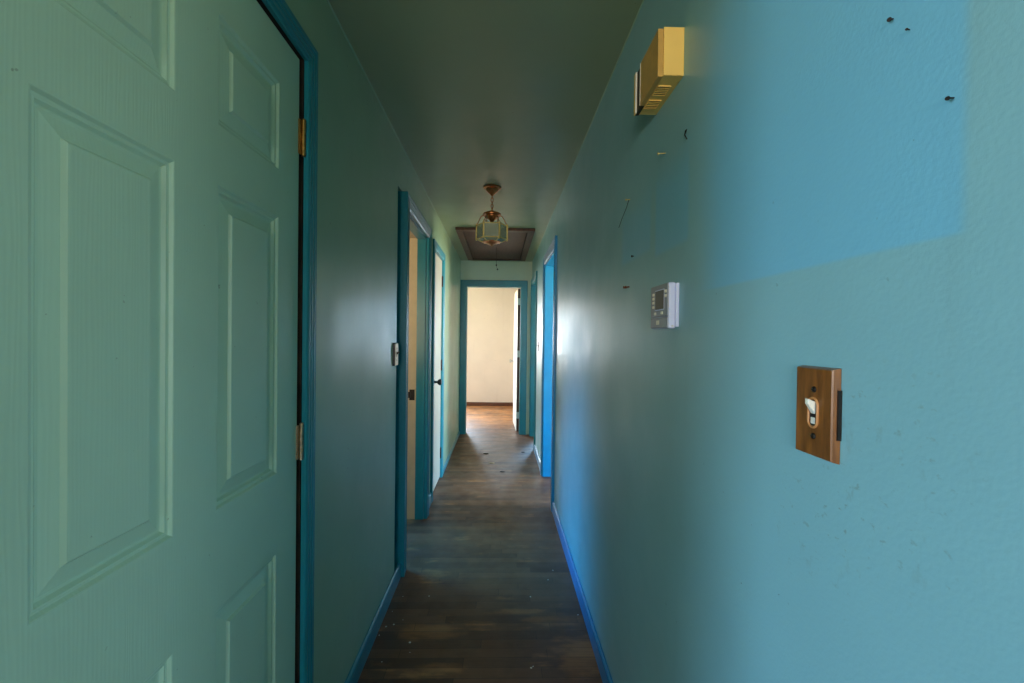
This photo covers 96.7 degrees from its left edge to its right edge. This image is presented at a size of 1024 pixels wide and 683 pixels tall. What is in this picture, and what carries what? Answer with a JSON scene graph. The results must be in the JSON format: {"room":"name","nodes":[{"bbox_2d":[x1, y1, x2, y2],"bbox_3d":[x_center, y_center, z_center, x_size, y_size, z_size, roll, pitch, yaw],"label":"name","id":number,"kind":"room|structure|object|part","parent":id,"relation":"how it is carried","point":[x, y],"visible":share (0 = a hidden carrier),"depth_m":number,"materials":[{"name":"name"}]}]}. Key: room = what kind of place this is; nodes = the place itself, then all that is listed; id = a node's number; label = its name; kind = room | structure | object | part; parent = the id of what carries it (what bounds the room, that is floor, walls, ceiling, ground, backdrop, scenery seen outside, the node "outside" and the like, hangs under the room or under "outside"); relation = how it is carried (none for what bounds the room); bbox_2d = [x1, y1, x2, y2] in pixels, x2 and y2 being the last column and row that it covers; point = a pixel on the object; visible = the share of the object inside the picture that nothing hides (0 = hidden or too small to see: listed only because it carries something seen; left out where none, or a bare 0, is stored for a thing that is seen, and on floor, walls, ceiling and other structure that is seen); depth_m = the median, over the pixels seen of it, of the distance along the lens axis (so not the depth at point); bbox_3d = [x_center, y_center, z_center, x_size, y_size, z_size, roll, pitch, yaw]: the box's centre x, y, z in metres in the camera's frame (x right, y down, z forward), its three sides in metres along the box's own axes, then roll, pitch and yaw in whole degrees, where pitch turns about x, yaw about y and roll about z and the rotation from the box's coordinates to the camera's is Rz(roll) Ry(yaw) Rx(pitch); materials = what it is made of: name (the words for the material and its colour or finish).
{"room":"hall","nodes":[
{"label":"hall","id":0,"kind":"room"},
{"bbox_2d":[285,0,460,682],"bbox_3d":[-0.696,0.109,3.304,0.120,2.370,6.040,1,1,-2],"label":"wall","id":1,"kind":"structure","parent":0,"point":[363,165],"depth_m":1.72,"materials":[{"name":"teal paint"}]},
{"bbox_2d":[0,0,305,682],"bbox_3d":[-0.589,0.274,0.842,0.049,2.068,0.839,1,1,-2],"label":"door","id":2,"kind":"structure","parent":1,"relation":"in","point":[152,441],"depth_m":0.71,"materials":[{"name":"green paint"}]},
{"bbox_2d":[257,0,317,682],"bbox_3d":[-0.624,0.246,0.838,0.136,2.146,0.961,1,1,-2],"label":"door frame","id":3,"kind":"structure","parent":1,"relation":"attached to","point":[280,10],"depth_m":1.27,"materials":[{"name":"teal paint"}]},
{"bbox_2d":[344,563,400,682],"bbox_3d":[-0.606,1.268,1.922,0.014,0.082,1.183,1,1,-2],"label":"baseboard","id":4,"kind":"structure","parent":1,"relation":"attached to","point":[353,676],"depth_m":1.97,"materials":[{"name":"teal paint"}]},
{"bbox_2d":[327,0,460,259],"bbox_3d":[-0.619,-1.073,3.239,0.006,0.006,5.910,1,1,-2],"label":"trim","id":5,"kind":"structure","parent":1,"relation":"attached to","point":[327,0],"depth_m":1.93,"materials":[{"name":"paint"}]},
{"bbox_2d":[393,343,398,365],"bbox_3d":[-0.597,0.066,2.358,0.026,0.118,0.070,1,1,-2],"label":"light switch","id":6,"kind":"object","parent":1,"relation":"attached to","point":[395,345],"visible":1,"depth_m":2.33,"materials":[{"name":"plastic"}]},
{"bbox_3d":[-0.604,0.066,2.358,0.012,0.118,0.070,1,1,-2],"label":"wall plate","id":7,"kind":"part","parent":6,"relation":"part of","materials":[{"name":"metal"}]},
{"bbox_3d":[-0.598,0.066,2.358,0.002,0.112,0.064,1,1,-2],"label":"plate","id":8,"kind":"part","parent":6,"relation":"part of","materials":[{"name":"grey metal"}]},
{"bbox_2d":[394,191,431,576],"bbox_3d":[-0.674,0.234,2.946,0.159,2.127,0.884,1,1,-2],"label":"door frame","id":9,"kind":"structure","parent":1,"relation":"attached to","point":[407,208],"depth_m":3.29,"materials":[{"name":"teal paint"}]},
{"bbox_3d":[-0.729,0.387,3.298,0.045,0.077,0.010,1,1,-2],"label":"strike plate","id":10,"kind":"part","parent":9,"relation":"part of","materials":[{"name":"metal"}]},
{"bbox_2d":[429,492,431,507],"bbox_3d":[-0.648,1.251,3.523,0.014,0.082,0.245,1,1,-2],"label":"baseboard","id":11,"kind":"structure","parent":1,"relation":"attached to","point":[430,494],"depth_m":3.59,"materials":[{"name":"teal paint"}]},
{"bbox_2d":[430,239,444,500],"bbox_3d":[-0.706,0.232,3.990,0.138,2.111,0.712,1,1,-2],"label":"door frame","id":12,"kind":"structure","parent":1,"relation":"attached to","point":[435,246],"depth_m":3.70,"materials":[{"name":"teal paint"}]},
{"bbox_2d":[433,253,442,490],"bbox_3d":[-0.643,0.262,3.997,0.106,2.027,0.581,1,1,-2],"label":"door","id":13,"kind":"structure","parent":1,"relation":"in","point":[438,262],"depth_m":4.04,"materials":[{"name":"paint"}]},
{"bbox_3d":[-0.621,0.338,3.789,0.071,0.053,0.053,1,1,-2],"label":"knob","id":14,"kind":"part","parent":13,"relation":"part of","materials":[{"name":"metal"}]},
{"bbox_2d":[443,431,459,473],"bbox_3d":[-0.694,1.250,5.279,0.014,0.050,1.840,1,1,-2],"label":"baseboard","id":15,"kind":"structure","parent":1,"relation":"attached to","point":[458,434],"depth_m":5.04,"materials":[{"name":"teal paint"}]},
{"bbox_2d":[357,406,602,682],"bbox_3d":[-0.083,1.359,2.513,8.400,0.100,13.400,1,1,-2],"label":"floor","id":16,"kind":"structure","parent":0,"point":[489,542],"depth_m":2.43,"materials":[{"name":"brown wood"}]},
{"bbox_2d":[328,0,642,260],"bbox_3d":[-0.052,-1.110,2.488,8.400,0.100,13.400,1,1,-2],"label":"ceiling","id":17,"kind":"structure","parent":0,"point":[476,94],"depth_m":1.87,"materials":[{"name":"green paint"}]},
{"bbox_2d":[475,184,507,245],"bbox_3d":[-0.139,-0.863,3.147,0.224,0.409,0.196,1,1,-2],"label":"lantern","id":18,"kind":"object","parent":17,"relation":"hanging from","point":[492,189],"visible":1,"depth_m":3.12,"materials":[{"name":"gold metal"}]},
{"bbox_3d":[-0.140,-0.749,3.148,0.224,0.129,0.196,1,1,-2],"label":"cage frame","id":19,"kind":"part","parent":18,"relation":"part of","materials":[{"name":"gold metal"}]},
{"bbox_2d":[455,227,534,269],"bbox_3d":[-0.182,-0.952,5.183,0.757,0.278,1.730,1,1,-2],"label":"attic hatch","id":20,"kind":"object","parent":17,"relation":"attached to","point":[517,246],"visible":0.99,"depth_m":5.05,"materials":[{"name":"brown wood"}]},
{"bbox_3d":[-0.183,-1.082,5.186,0.615,0.009,1.584,1,1,-2],"label":"hatch panel","id":21,"kind":"part","parent":20,"relation":"part of","materials":[{"name":"brown wood"}]},
{"bbox_2d":[467,288,520,401],"bbox_3d":[-1.234,0.048,8.828,3.200,2.370,0.120,1,1,-2],"label":"wall","id":22,"kind":"structure","parent":0,"point":[490,317],"depth_m":8.79,"materials":[{"name":"beige paint"}]},
{"bbox_2d":[466,402,512,405],"bbox_3d":[-1.306,1.198,8.770,3.080,0.068,0.014,1,1,-2],"label":"baseboard","id":23,"kind":"structure","parent":22,"relation":"attached to","point":[468,403],"depth_m":8.79,"materials":[{"name":"brown wood"}]},
{"bbox_2d":[461,260,531,434],"bbox_3d":[-0.226,0.085,6.277,0.975,2.370,0.120,1,1,-2],"label":"wall","id":24,"kind":"structure","parent":0,"point":[470,270],"depth_m":6.21,"materials":[{"name":"teal paint"}]},
{"bbox_2d":[459,280,527,434],"bbox_3d":[-0.257,0.218,6.271,0.914,2.104,0.142,1,1,-2],"label":"door frame","id":25,"kind":"structure","parent":24,"relation":"attached to","point":[524,284],"depth_m":6.20,"materials":[{"name":"teal paint"}]},
{"bbox_2d":[509,289,519,430],"bbox_3d":[0.036,0.258,6.726,0.112,1.994,0.755,1,1,-4],"label":"door","id":26,"kind":"structure","parent":24,"relation":"in","point":[516,360],"depth_m":6.44,"materials":[{"name":"white paint"}]},
{"bbox_2d":[532,0,1023,682],"bbox_3d":[0.400,0.122,3.308,0.120,2.370,6.090,1,1,-2],"label":"wall","id":27,"kind":"structure","parent":0,"point":[824,202],"depth_m":0.65,"materials":[{"name":"teal paint"}]},
{"bbox_2d":[529,271,537,449],"bbox_3d":[0.327,0.227,5.763,0.144,2.110,0.880,1,1,-2],"label":"door frame","id":28,"kind":"structure","parent":27,"relation":"attached to","point":[534,277],"depth_m":6.12,"materials":[{"name":"teal paint"}]},
{"bbox_2d":[534,444,539,469],"bbox_3d":[0.277,1.249,4.893,0.014,0.082,0.876,1,1,-2],"label":"baseboard","id":29,"kind":"structure","parent":27,"relation":"attached to","point":[535,448],"depth_m":4.92,"materials":[{"name":"blue paint"}]},
{"bbox_2d":[540,235,557,511],"bbox_3d":[0.374,0.244,3.959,0.146,2.112,0.974,1,1,-2],"label":"door frame","id":30,"kind":"structure","parent":27,"relation":"attached to","point":[549,266],"depth_m":4.35,"materials":[{"name":"blue paint"}]},
{"bbox_2d":[552,501,612,682],"bbox_3d":[0.356,1.280,1.877,0.014,0.082,3.207,1,1,-2],"label":"baseboard","id":31,"kind":"structure","parent":27,"relation":"attached to","point":[603,668],"depth_m":2.15,"materials":[{"name":"blue paint"}]},
{"bbox_2d":[532,0,643,260],"bbox_3d":[0.354,-1.062,3.240,0.005,0.006,5.960,1,1,-2],"label":"trim","id":32,"kind":"structure","parent":27,"relation":"attached to","point":[643,0],"depth_m":1.89,"materials":[{"name":"paint"}]},
{"bbox_2d":[634,27,683,115],"bbox_3d":[0.374,-0.687,1.174,0.064,0.117,0.195,1,1,-2],"label":"door chime","id":33,"kind":"object","parent":27,"relation":"attached to","point":[661,69],"visible":1,"depth_m":1.10,"materials":[{"name":"beige plastic"}]},
{"bbox_2d":[651,282,678,328],"bbox_3d":[0.384,-0.088,1.152,0.030,0.112,0.128,1,1,-2],"label":"thermostat","id":34,"kind":"object","parent":27,"relation":"attached to","point":[664,297],"visible":1,"depth_m":1.10,"materials":[{"name":"grey plastic"}]},
{"bbox_3d":[0.395,-0.089,1.150,0.008,0.106,0.124,1,1,-2],"label":"wall plate","id":35,"kind":"part","parent":34,"relation":"part of","materials":[{"name":"grey plastic"}]},
{"bbox_2d":[796,365,841,464],"bbox_3d":[0.401,0.094,0.605,0.020,0.120,0.074,1,1,-2],"label":"light switch","id":36,"kind":"object","parent":27,"relation":"attached to","point":[819,393],"visible":1,"depth_m":0.59,"materials":[{"name":"brown wood"}]}
]}

